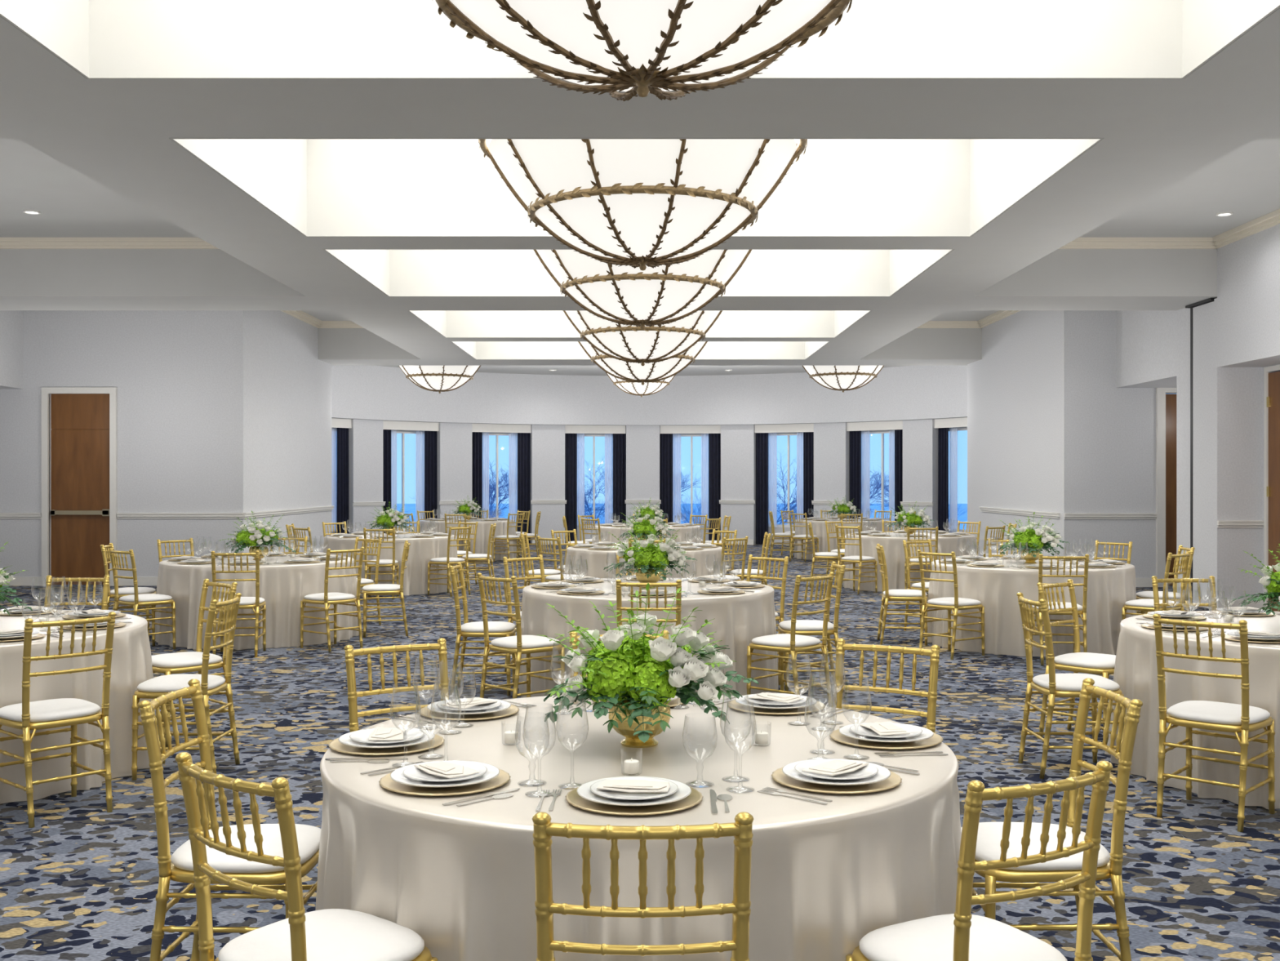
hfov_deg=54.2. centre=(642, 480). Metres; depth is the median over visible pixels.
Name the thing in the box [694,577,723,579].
salad plate
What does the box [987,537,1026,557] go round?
dining chair
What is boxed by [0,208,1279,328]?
crown molding
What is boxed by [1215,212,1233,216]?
recessed light
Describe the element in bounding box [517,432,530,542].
curtain
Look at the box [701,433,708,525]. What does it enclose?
sheer curtain
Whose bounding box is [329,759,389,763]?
spoon
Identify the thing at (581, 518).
dining chair
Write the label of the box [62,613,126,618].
charger plate
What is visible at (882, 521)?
dining chair
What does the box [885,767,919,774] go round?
knife
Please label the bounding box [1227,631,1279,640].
dinner plate
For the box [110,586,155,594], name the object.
seat cushion
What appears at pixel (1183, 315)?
wall
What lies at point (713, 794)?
knife
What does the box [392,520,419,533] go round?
dining chair
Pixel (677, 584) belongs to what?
dining chair
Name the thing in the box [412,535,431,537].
dinner plate
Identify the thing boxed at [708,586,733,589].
folded napkin
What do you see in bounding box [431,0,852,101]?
chandelier
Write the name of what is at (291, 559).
salad plate
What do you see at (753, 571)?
seat cushion
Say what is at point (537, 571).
seat cushion
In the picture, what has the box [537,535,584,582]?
dining chair
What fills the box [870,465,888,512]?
bare tree
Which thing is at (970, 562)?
dinner plate
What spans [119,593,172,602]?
seat cushion
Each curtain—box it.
[331,427,336,531]
[336,427,349,533]
[382,429,391,533]
[391,429,396,526]
[415,430,424,528]
[424,431,437,519]
[471,431,482,518]
[482,431,488,518]
[508,432,517,525]
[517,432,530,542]
[564,433,577,543]
[577,433,584,525]
[604,433,613,523]
[613,433,626,524]
[659,432,672,522]
[672,433,680,524]
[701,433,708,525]
[708,433,720,540]
[755,432,768,543]
[768,432,777,526]
[796,431,803,519]
[803,431,813,518]
[849,431,861,518]
[861,430,870,518]
[888,429,894,529]
[894,429,902,530]
[937,427,948,531]
[949,426,957,532]
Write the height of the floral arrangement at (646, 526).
0.489 m
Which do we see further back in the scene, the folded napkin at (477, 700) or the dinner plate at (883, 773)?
the folded napkin at (477, 700)
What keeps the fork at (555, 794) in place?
on the banquet table at (824, 877)
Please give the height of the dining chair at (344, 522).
0.931 m
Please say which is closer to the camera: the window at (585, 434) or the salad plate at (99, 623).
the salad plate at (99, 623)
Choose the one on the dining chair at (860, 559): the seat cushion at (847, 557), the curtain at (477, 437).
the seat cushion at (847, 557)
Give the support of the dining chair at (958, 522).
on the floor
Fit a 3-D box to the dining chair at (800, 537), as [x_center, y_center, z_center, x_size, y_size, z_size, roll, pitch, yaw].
[3.080,1.076,23.944,0.422,0.931,0.480,0,0,43]
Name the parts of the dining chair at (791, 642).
leg, leg, seat frame, leg, backrest, leg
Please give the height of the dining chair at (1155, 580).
0.931 m
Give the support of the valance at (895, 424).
attached to the wall at (369, 396)
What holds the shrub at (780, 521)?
on the ground
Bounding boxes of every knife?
[40,632,59,637]
[324,757,408,759]
[396,714,443,724]
[442,787,519,805]
[710,788,717,814]
[714,697,736,704]
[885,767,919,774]
[1164,631,1208,632]
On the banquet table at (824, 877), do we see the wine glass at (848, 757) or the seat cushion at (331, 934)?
the wine glass at (848, 757)
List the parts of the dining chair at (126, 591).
leg, backrest, seat frame, leg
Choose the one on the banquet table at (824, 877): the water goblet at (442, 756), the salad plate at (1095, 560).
the water goblet at (442, 756)
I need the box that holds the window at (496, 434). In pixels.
[488,432,508,517]
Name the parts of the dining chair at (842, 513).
backrest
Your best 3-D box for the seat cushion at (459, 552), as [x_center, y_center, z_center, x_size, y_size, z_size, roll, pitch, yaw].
[-2.753,1.065,18.474,0.406,0.053,0.402,0,0,39]
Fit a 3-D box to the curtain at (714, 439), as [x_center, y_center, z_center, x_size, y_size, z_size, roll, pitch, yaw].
[1.765,0.184,30.364,0.330,2.688,0.084,0,0,8]
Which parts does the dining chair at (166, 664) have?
leg, seat frame, backrest, leg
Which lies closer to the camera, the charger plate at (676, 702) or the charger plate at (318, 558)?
the charger plate at (676, 702)
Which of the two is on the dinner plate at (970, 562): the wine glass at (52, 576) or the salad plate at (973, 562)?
the salad plate at (973, 562)
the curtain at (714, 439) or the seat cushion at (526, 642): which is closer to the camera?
the seat cushion at (526, 642)
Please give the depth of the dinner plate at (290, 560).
11.80 m
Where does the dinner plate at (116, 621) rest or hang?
on the charger plate at (121, 624)
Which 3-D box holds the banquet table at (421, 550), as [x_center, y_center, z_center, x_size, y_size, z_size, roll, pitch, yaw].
[-3.542,1.158,17.600,1.890,0.756,1.927,0,0,-9]
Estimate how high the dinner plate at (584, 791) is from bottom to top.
0.018 m
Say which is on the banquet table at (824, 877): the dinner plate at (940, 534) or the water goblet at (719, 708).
the water goblet at (719, 708)
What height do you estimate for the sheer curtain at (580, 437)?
2.270 m
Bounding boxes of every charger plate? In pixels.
[0,608,57,615]
[0,632,44,641]
[57,622,126,629]
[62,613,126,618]
[168,558,204,560]
[176,560,211,564]
[200,555,234,557]
[226,562,263,564]
[266,553,287,555]
[284,560,320,563]
[299,555,325,556]
[313,557,346,559]
[328,733,444,755]
[337,536,362,537]
[378,768,511,795]
[409,536,434,537]
[418,704,519,719]
[530,584,576,588]
[556,590,604,595]
[560,579,604,582]
[565,786,702,815]
[587,547,617,550]
[591,543,618,545]
[592,697,683,706]
[623,577,662,580]
[627,592,675,597]
[675,547,703,550]
[687,578,730,582]
[697,590,745,594]
[719,583,764,587]
[727,699,825,714]
[770,767,902,793]
[829,728,943,749]
[867,534,890,536]
[937,560,973,563]
[955,557,987,559]
[966,564,1004,567]
[1000,556,1022,559]
[1025,565,1063,568]
[1055,559,1090,560]
[1077,564,1115,568]
[1088,561,1125,564]
[1141,622,1208,631]
[1142,613,1206,620]
[1211,609,1273,616]
[1224,634,1279,643]
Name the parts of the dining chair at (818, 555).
backrest, leg, seat frame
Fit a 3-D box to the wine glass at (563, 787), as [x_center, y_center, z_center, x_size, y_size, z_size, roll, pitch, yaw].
[-0.180,0.668,3.186,0.084,0.221,0.084,0,0,0]
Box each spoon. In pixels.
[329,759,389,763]
[393,716,427,724]
[456,793,513,806]
[713,696,734,702]
[716,794,732,812]
[867,761,918,772]
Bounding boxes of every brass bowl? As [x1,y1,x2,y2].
[248,546,268,559]
[384,526,397,535]
[462,513,472,519]
[608,699,670,747]
[635,568,661,587]
[637,535,648,540]
[837,513,846,519]
[903,525,916,534]
[1020,549,1040,563]
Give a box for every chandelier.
[398,365,480,393]
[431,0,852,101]
[478,138,807,271]
[533,249,751,329]
[563,310,722,365]
[577,341,707,385]
[601,366,675,396]
[802,365,884,392]
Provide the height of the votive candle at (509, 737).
0.065 m
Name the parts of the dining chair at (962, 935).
leg, seat frame, backrest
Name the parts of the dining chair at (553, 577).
backrest, seat frame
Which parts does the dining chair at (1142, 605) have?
leg, seat frame, backrest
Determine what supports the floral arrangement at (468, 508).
on the banquet table at (483, 526)
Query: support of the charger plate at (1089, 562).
on the banquet table at (1108, 589)
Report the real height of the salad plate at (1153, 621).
0.018 m
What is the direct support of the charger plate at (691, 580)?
on the banquet table at (740, 618)
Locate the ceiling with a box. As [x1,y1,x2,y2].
[0,0,1279,375]
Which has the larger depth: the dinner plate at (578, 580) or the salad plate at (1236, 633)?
the dinner plate at (578, 580)
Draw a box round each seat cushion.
[0,697,100,722]
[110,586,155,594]
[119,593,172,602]
[137,673,225,692]
[151,651,222,667]
[170,823,320,872]
[217,596,264,604]
[217,908,424,960]
[303,592,355,600]
[356,577,373,584]
[362,583,399,591]
[367,559,398,564]
[430,556,464,562]
[457,550,471,555]
[461,621,515,632]
[462,553,491,558]
[490,635,559,648]
[495,534,519,537]
[516,533,537,536]
[528,568,560,574]
[545,573,584,580]
[568,541,589,544]
[702,540,726,543]
[708,574,740,580]
[730,568,763,574]
[751,633,820,647]
[772,532,791,535]
[778,619,833,631]
[793,534,817,537]
[812,551,840,556]
[831,548,844,553]
[841,555,875,560]
[859,913,1067,960]
[883,589,927,596]
[910,557,933,562]
[911,582,928,588]
[927,596,981,605]
[960,821,1110,870]
[981,552,1006,557]
[1031,601,1082,610]
[1032,673,1119,691]
[1054,652,1115,668]
[1124,598,1178,608]
[1136,591,1180,599]
[1167,700,1270,724]
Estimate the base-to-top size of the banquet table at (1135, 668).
0.756 m
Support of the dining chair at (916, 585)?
on the floor
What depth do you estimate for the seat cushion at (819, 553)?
17.93 m
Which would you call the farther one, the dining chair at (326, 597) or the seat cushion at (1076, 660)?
the dining chair at (326, 597)
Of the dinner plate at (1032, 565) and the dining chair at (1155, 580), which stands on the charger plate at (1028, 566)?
the dinner plate at (1032, 565)
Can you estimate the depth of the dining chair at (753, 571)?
14.45 m
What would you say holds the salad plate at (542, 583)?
on the dinner plate at (570, 584)
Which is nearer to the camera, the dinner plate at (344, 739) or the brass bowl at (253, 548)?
the dinner plate at (344, 739)
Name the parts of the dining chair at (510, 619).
leg, backrest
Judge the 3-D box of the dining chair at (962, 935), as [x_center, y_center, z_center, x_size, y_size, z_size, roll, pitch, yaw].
[0.747,1.076,2.811,0.422,0.931,0.480,0,0,-29]
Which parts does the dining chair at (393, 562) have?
leg, leg, backrest, seat frame, leg, leg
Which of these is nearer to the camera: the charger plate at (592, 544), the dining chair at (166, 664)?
the dining chair at (166, 664)
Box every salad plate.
[0,631,24,636]
[6,606,46,611]
[73,609,115,615]
[80,621,106,625]
[174,556,197,558]
[183,559,207,561]
[290,559,313,560]
[349,727,424,744]
[403,760,487,782]
[436,697,501,711]
[538,582,568,585]
[564,587,595,591]
[568,577,595,579]
[590,776,678,799]
[637,590,668,593]
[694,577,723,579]
[706,586,736,591]
[727,581,756,584]
[744,693,807,706]
[794,759,878,779]
[849,722,922,738]
[946,558,967,560]
[959,555,981,557]
[973,562,997,564]
[1032,564,1057,566]
[1084,563,1108,564]
[1094,560,1118,561]
[1152,621,1184,626]
[1153,610,1195,616]
[1222,607,1262,612]
[1234,631,1279,638]
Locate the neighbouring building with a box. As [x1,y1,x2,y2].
[336,431,337,502]
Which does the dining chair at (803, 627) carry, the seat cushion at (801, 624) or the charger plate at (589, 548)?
the seat cushion at (801, 624)
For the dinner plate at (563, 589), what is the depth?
8.56 m
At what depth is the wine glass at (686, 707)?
4.29 m
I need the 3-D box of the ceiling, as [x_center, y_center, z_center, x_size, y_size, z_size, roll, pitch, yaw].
[-0.435,-2.860,13.400,18.870,1.361,37.200,0,0,0]
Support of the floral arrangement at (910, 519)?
on the banquet table at (893, 546)
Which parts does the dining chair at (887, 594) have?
leg, backrest, leg, seat frame, leg, leg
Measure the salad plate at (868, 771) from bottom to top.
0.018 m
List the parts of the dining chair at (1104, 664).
leg, backrest, leg, seat frame, leg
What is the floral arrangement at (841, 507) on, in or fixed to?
on the banquet table at (819, 527)
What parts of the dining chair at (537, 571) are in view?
leg, backrest, seat frame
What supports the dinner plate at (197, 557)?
on the charger plate at (197, 558)
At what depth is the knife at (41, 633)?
6.26 m
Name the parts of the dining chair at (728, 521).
backrest, leg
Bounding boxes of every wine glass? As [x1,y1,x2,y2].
[31,582,47,617]
[50,576,66,615]
[390,684,421,767]
[412,662,439,729]
[430,685,461,756]
[436,660,463,734]
[522,704,556,797]
[550,646,574,714]
[551,646,573,708]
[555,698,588,789]
[670,645,688,709]
[720,693,751,782]
[723,702,756,792]
[786,653,812,725]
[807,674,837,754]
[819,653,845,724]
[841,678,871,759]
[1206,578,1222,618]
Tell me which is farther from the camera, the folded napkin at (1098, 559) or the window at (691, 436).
the window at (691, 436)
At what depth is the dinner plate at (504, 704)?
4.16 m
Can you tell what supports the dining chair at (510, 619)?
on the floor
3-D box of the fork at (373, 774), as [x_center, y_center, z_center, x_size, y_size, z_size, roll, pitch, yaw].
[-0.652,0.778,3.368,0.198,0.002,0.022,0,0,-43]
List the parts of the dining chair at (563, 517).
backrest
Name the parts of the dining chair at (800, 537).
leg, backrest, leg, seat frame, leg, leg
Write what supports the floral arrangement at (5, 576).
on the banquet table at (131, 657)
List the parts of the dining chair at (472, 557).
leg, seat frame, leg, backrest, leg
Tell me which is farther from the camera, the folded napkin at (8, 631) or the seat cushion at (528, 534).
the seat cushion at (528, 534)
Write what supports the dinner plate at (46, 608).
on the charger plate at (2, 613)
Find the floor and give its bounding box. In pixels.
[0,544,1279,960]
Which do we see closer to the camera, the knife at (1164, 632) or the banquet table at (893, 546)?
the knife at (1164, 632)
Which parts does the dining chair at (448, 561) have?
leg, seat frame, leg, leg, backrest, leg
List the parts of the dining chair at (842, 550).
leg, backrest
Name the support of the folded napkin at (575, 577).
on the salad plate at (569, 577)
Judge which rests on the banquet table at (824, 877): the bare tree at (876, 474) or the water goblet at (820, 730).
the water goblet at (820, 730)
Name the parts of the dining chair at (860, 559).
backrest, leg, seat frame, leg, leg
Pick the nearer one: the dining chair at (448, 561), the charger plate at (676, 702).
the charger plate at (676, 702)
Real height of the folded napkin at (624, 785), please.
0.012 m
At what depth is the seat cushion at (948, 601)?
10.91 m
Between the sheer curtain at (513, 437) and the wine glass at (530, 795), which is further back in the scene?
the sheer curtain at (513, 437)
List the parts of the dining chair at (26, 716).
leg, seat frame, backrest, leg, leg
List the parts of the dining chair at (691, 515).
backrest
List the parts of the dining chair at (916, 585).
leg, backrest, seat frame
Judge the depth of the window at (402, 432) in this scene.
28.64 m
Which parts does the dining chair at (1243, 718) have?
leg, leg, backrest, seat frame, leg, leg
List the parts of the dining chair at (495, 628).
leg, backrest, leg, seat frame, leg, leg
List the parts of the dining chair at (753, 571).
seat frame, backrest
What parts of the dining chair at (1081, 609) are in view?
leg, leg, seat frame, backrest, leg, leg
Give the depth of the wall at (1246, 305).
14.80 m
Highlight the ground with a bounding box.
[396,503,967,529]
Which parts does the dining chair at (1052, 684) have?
leg, backrest, leg, seat frame, leg, leg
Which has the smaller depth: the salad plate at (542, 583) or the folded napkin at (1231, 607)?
the folded napkin at (1231, 607)
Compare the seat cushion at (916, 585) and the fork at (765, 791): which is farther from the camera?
the seat cushion at (916, 585)
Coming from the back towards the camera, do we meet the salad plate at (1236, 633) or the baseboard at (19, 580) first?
the baseboard at (19, 580)
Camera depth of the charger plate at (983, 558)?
12.21 m
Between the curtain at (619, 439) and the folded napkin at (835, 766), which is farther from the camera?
the curtain at (619, 439)
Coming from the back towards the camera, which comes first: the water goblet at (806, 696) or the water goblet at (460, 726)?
the water goblet at (460, 726)
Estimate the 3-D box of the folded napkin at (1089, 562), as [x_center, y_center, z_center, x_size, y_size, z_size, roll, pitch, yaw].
[4.085,0.744,11.258,0.175,0.012,0.103,0,0,-36]
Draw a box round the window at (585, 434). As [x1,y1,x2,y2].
[577,433,604,526]
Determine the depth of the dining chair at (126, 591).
11.96 m
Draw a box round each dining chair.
[0,611,115,827]
[44,574,110,609]
[100,542,156,638]
[108,547,176,648]
[131,592,241,780]
[137,678,320,960]
[151,578,237,746]
[156,537,194,562]
[174,751,437,960]
[210,550,266,657]
[270,536,307,553]
[285,523,295,554]
[292,526,312,554]
[299,546,364,651]
[322,520,346,537]
[344,637,448,732]
[353,536,382,624]
[362,540,410,637]
[363,527,399,599]
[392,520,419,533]
[400,512,414,532]
[417,510,434,533]
[427,525,471,596]
[444,513,470,551]
[448,562,516,695]
[456,520,478,584]
[462,523,496,590]
[469,509,488,518]
[476,572,564,698]
[493,512,524,562]
[502,554,545,671]
[515,510,530,555]
[515,511,541,558]
[520,532,560,611]
[532,811,753,960]
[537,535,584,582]
[551,528,577,572]
[562,515,589,564]
[568,630,668,677]
[577,514,594,543]
[580,517,600,544]
[615,553,663,577]
[615,579,681,626]
[628,538,666,576]
[648,518,667,537]
[688,514,707,542]
[697,517,721,546]
[702,515,731,568]
[708,536,748,581]
[711,528,737,574]
[729,532,771,585]
[746,554,789,670]
[746,572,834,706]
[768,511,792,558]
[777,561,845,693]
[780,510,795,555]
[788,512,818,561]
[807,522,840,587]
[820,509,839,518]
[824,520,844,580]
[834,638,940,732]
[835,524,877,594]
[839,512,862,556]
[845,760,1112,960]
[874,510,892,530]
[875,543,928,645]
[881,520,902,532]
[902,538,933,630]
[904,526,938,589]
[917,549,985,659]
[956,520,981,555]
[960,677,1142,960]
[981,522,1017,557]
[981,524,1005,557]
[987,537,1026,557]
[1016,591,1124,778]
[1029,553,1088,665]
[1036,578,1115,744]
[1093,539,1132,564]
[1121,551,1191,619]
[1136,545,1195,615]
[1151,575,1217,611]
[1152,613,1275,831]
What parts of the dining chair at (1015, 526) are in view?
backrest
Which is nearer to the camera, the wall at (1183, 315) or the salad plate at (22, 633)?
the salad plate at (22, 633)
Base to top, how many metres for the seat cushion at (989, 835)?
0.053 m
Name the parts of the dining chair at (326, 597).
leg, leg, seat frame, leg, backrest, leg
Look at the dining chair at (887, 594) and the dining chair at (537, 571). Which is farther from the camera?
the dining chair at (537, 571)
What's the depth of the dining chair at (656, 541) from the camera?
13.17 m
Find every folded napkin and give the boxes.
[0,629,24,633]
[8,605,44,608]
[80,608,106,613]
[186,559,204,560]
[235,560,254,561]
[293,557,313,559]
[368,727,406,740]
[413,760,479,777]
[440,697,497,708]
[546,581,560,583]
[568,586,594,589]
[569,576,595,578]
[596,779,670,792]
[641,589,664,591]
[697,575,719,578]
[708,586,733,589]
[732,580,750,583]
[748,692,803,702]
[801,759,868,775]
[859,721,910,735]
[962,555,977,556]
[974,561,995,563]
[1035,563,1055,564]
[1088,562,1106,564]
[1097,559,1114,560]
[1161,609,1187,614]
[1224,606,1260,609]
[1238,630,1279,635]
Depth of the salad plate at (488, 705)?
4.17 m
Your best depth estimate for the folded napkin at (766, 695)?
4.28 m
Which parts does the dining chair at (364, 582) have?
seat frame, backrest, leg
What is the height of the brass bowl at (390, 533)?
0.128 m
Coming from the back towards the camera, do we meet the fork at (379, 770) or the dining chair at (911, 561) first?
the dining chair at (911, 561)
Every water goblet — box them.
[46,587,63,617]
[414,693,447,759]
[447,669,475,727]
[514,713,549,786]
[577,671,595,711]
[682,714,717,786]
[699,655,724,710]
[804,696,836,759]
[808,672,837,731]
[1208,600,1228,632]
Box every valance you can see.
[331,417,351,428]
[382,420,439,431]
[471,423,531,432]
[564,425,626,433]
[660,425,720,433]
[754,423,813,432]
[847,420,902,431]
[933,417,967,428]
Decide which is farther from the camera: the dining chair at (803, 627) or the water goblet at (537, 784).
the dining chair at (803, 627)
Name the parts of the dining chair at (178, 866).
leg, backrest, leg, seat frame, leg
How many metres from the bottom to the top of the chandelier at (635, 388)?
0.706 m
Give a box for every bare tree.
[488,457,508,517]
[584,457,604,522]
[680,458,701,495]
[777,449,796,524]
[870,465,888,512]
[871,476,888,510]
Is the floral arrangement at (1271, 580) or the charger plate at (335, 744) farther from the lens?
the floral arrangement at (1271, 580)
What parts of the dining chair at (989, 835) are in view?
leg, seat frame, leg, backrest, leg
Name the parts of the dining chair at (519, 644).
leg, backrest, leg, seat frame, leg, leg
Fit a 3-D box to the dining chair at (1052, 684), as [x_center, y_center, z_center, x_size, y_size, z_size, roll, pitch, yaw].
[2.262,1.076,6.641,0.480,0.931,0.422,0,0,-1]
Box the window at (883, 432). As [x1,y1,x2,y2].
[870,430,891,529]
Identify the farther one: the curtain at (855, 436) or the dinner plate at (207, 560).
the curtain at (855, 436)
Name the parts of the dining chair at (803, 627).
leg, leg, seat frame, leg, backrest, leg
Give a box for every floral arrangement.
[0,541,32,615]
[219,510,296,559]
[367,502,413,535]
[453,497,484,519]
[537,582,758,747]
[603,520,696,587]
[619,506,675,540]
[628,497,666,520]
[824,495,860,519]
[885,501,933,534]
[997,511,1070,563]
[1231,543,1279,614]
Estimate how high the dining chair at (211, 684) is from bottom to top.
0.931 m
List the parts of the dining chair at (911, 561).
leg, backrest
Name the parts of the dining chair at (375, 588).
leg, leg, seat frame, leg, backrest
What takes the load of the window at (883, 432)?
in the wall at (369, 396)
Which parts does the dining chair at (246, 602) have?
leg, leg, backrest, seat frame, leg, leg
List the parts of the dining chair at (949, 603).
leg, backrest, leg, seat frame, leg, leg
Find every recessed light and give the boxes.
[22,209,40,214]
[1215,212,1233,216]
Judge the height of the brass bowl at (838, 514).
0.128 m
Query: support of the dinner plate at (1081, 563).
on the charger plate at (1082, 566)
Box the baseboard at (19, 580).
[2,538,1263,608]
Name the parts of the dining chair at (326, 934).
backrest, seat frame, leg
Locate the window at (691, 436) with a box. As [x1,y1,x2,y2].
[680,433,708,526]
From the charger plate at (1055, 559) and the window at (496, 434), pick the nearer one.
the charger plate at (1055, 559)
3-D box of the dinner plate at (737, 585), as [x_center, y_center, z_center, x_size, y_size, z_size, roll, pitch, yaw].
[0.730,0.764,9.174,0.280,0.018,0.280,0,0,-10]
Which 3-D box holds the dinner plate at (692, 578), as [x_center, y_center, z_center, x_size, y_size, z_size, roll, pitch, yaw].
[0.511,0.764,9.655,0.280,0.018,0.280,0,0,1]
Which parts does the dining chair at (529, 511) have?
backrest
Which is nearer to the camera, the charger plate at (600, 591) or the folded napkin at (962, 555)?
the charger plate at (600, 591)
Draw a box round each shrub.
[488,487,506,517]
[584,497,604,523]
[680,484,701,523]
[777,499,796,524]
[888,497,966,528]
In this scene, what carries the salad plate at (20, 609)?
on the dinner plate at (46, 608)
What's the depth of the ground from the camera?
82.20 m
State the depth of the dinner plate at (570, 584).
9.04 m
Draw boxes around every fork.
[360,760,425,773]
[368,769,394,775]
[496,698,537,706]
[511,703,531,707]
[535,789,549,811]
[548,789,561,810]
[756,789,827,804]
[762,786,832,801]
[809,707,843,717]
[818,708,851,718]
[874,751,942,754]
[878,753,948,756]
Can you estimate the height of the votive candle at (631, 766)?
0.065 m
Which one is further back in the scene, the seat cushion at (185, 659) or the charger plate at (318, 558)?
the charger plate at (318, 558)
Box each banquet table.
[0,609,157,803]
[155,554,359,649]
[315,693,961,960]
[323,533,458,595]
[419,518,516,560]
[517,577,778,697]
[564,543,725,577]
[591,524,701,543]
[794,518,889,560]
[843,532,977,592]
[927,557,1136,656]
[1104,610,1279,808]
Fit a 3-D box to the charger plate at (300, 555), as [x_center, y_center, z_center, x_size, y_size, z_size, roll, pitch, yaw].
[-3.355,0.774,12.844,0.336,0.011,0.336,0,0,-1]
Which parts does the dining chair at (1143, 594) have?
seat frame, backrest, leg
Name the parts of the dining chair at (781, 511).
backrest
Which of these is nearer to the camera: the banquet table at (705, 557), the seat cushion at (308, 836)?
the seat cushion at (308, 836)
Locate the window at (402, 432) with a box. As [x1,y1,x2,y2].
[396,430,415,529]
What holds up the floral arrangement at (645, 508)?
on the banquet table at (616, 531)
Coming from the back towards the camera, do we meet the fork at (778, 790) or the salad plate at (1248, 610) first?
the salad plate at (1248, 610)
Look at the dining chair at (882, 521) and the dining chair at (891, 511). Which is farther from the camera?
the dining chair at (891, 511)
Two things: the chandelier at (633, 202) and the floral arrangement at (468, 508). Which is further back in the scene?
the floral arrangement at (468, 508)
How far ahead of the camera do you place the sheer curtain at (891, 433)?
28.34 m
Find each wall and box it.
[0,310,23,388]
[0,310,331,585]
[331,365,967,544]
[967,310,1176,577]
[1176,307,1190,603]
[1185,223,1279,608]
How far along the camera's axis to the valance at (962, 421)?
26.89 m
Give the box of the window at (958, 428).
[948,427,967,532]
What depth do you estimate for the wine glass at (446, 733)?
3.86 m
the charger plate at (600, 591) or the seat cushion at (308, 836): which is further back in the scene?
the charger plate at (600, 591)
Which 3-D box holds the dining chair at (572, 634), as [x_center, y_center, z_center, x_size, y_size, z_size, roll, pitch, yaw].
[-0.081,1.076,4.894,0.422,0.931,0.480,0,0,-4]
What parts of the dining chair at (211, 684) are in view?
leg, leg, seat frame, leg, backrest, leg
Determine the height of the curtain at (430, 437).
2.688 m
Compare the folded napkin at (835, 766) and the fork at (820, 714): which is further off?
the fork at (820, 714)
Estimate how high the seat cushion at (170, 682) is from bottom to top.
0.053 m
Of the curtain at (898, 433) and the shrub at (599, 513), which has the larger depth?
the shrub at (599, 513)
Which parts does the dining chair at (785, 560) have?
backrest, leg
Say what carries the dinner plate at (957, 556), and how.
on the charger plate at (983, 558)
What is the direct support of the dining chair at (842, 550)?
on the floor
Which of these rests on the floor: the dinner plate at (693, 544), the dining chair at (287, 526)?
the dining chair at (287, 526)
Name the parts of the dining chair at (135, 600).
leg, backrest, leg, seat frame, leg, leg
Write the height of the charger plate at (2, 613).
0.011 m
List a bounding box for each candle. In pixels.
[39,617,47,621]
[501,723,520,745]
[620,749,642,775]
[622,582,630,591]
[699,581,705,586]
[751,723,771,746]
[1222,613,1233,622]
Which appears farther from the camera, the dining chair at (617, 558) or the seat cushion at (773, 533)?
the seat cushion at (773, 533)
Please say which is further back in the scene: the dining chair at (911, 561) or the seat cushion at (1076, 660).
the dining chair at (911, 561)
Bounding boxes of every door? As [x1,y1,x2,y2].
[41,386,117,586]
[1155,387,1176,586]
[1263,364,1279,611]
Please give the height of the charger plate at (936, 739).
0.011 m
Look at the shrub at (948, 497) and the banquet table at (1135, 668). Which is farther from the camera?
the shrub at (948, 497)
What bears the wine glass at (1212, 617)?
on the banquet table at (1135, 668)
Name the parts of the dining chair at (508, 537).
leg, seat frame, leg, backrest, leg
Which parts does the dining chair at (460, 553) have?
backrest, leg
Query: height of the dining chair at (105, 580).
0.931 m
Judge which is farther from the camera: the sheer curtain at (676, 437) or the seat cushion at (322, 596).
the sheer curtain at (676, 437)
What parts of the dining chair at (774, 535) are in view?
leg, backrest, leg, seat frame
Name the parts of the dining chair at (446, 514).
backrest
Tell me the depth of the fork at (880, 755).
3.54 m
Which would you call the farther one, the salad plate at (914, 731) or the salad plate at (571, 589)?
the salad plate at (571, 589)
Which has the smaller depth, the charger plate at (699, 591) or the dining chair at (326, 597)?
the charger plate at (699, 591)
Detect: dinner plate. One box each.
[0,606,53,613]
[0,630,39,639]
[67,610,120,617]
[68,619,120,627]
[170,556,200,559]
[180,560,211,563]
[229,560,260,564]
[266,552,284,555]
[287,559,317,562]
[302,553,326,555]
[315,555,344,559]
[337,727,435,748]
[373,535,392,537]
[390,760,499,786]
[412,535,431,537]
[426,697,511,715]
[430,533,448,535]
[534,582,573,586]
[560,588,600,593]
[564,577,600,582]
[574,544,598,546]
[577,775,691,805]
[590,546,613,549]
[593,542,616,544]
[632,591,672,595]
[666,695,678,700]
[681,546,701,549]
[690,577,727,581]
[693,544,715,546]
[701,587,741,592]
[723,582,761,586]
[735,693,817,709]
[782,758,890,785]
[839,722,933,742]
[939,533,959,536]
[940,559,970,562]
[955,555,985,559]
[969,562,1001,565]
[1003,555,1022,558]
[1028,564,1061,568]
[1080,563,1112,566]
[1090,560,1122,563]
[1146,620,1194,628]
[1147,611,1200,617]
[1216,607,1266,614]
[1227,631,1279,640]
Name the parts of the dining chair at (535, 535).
leg, backrest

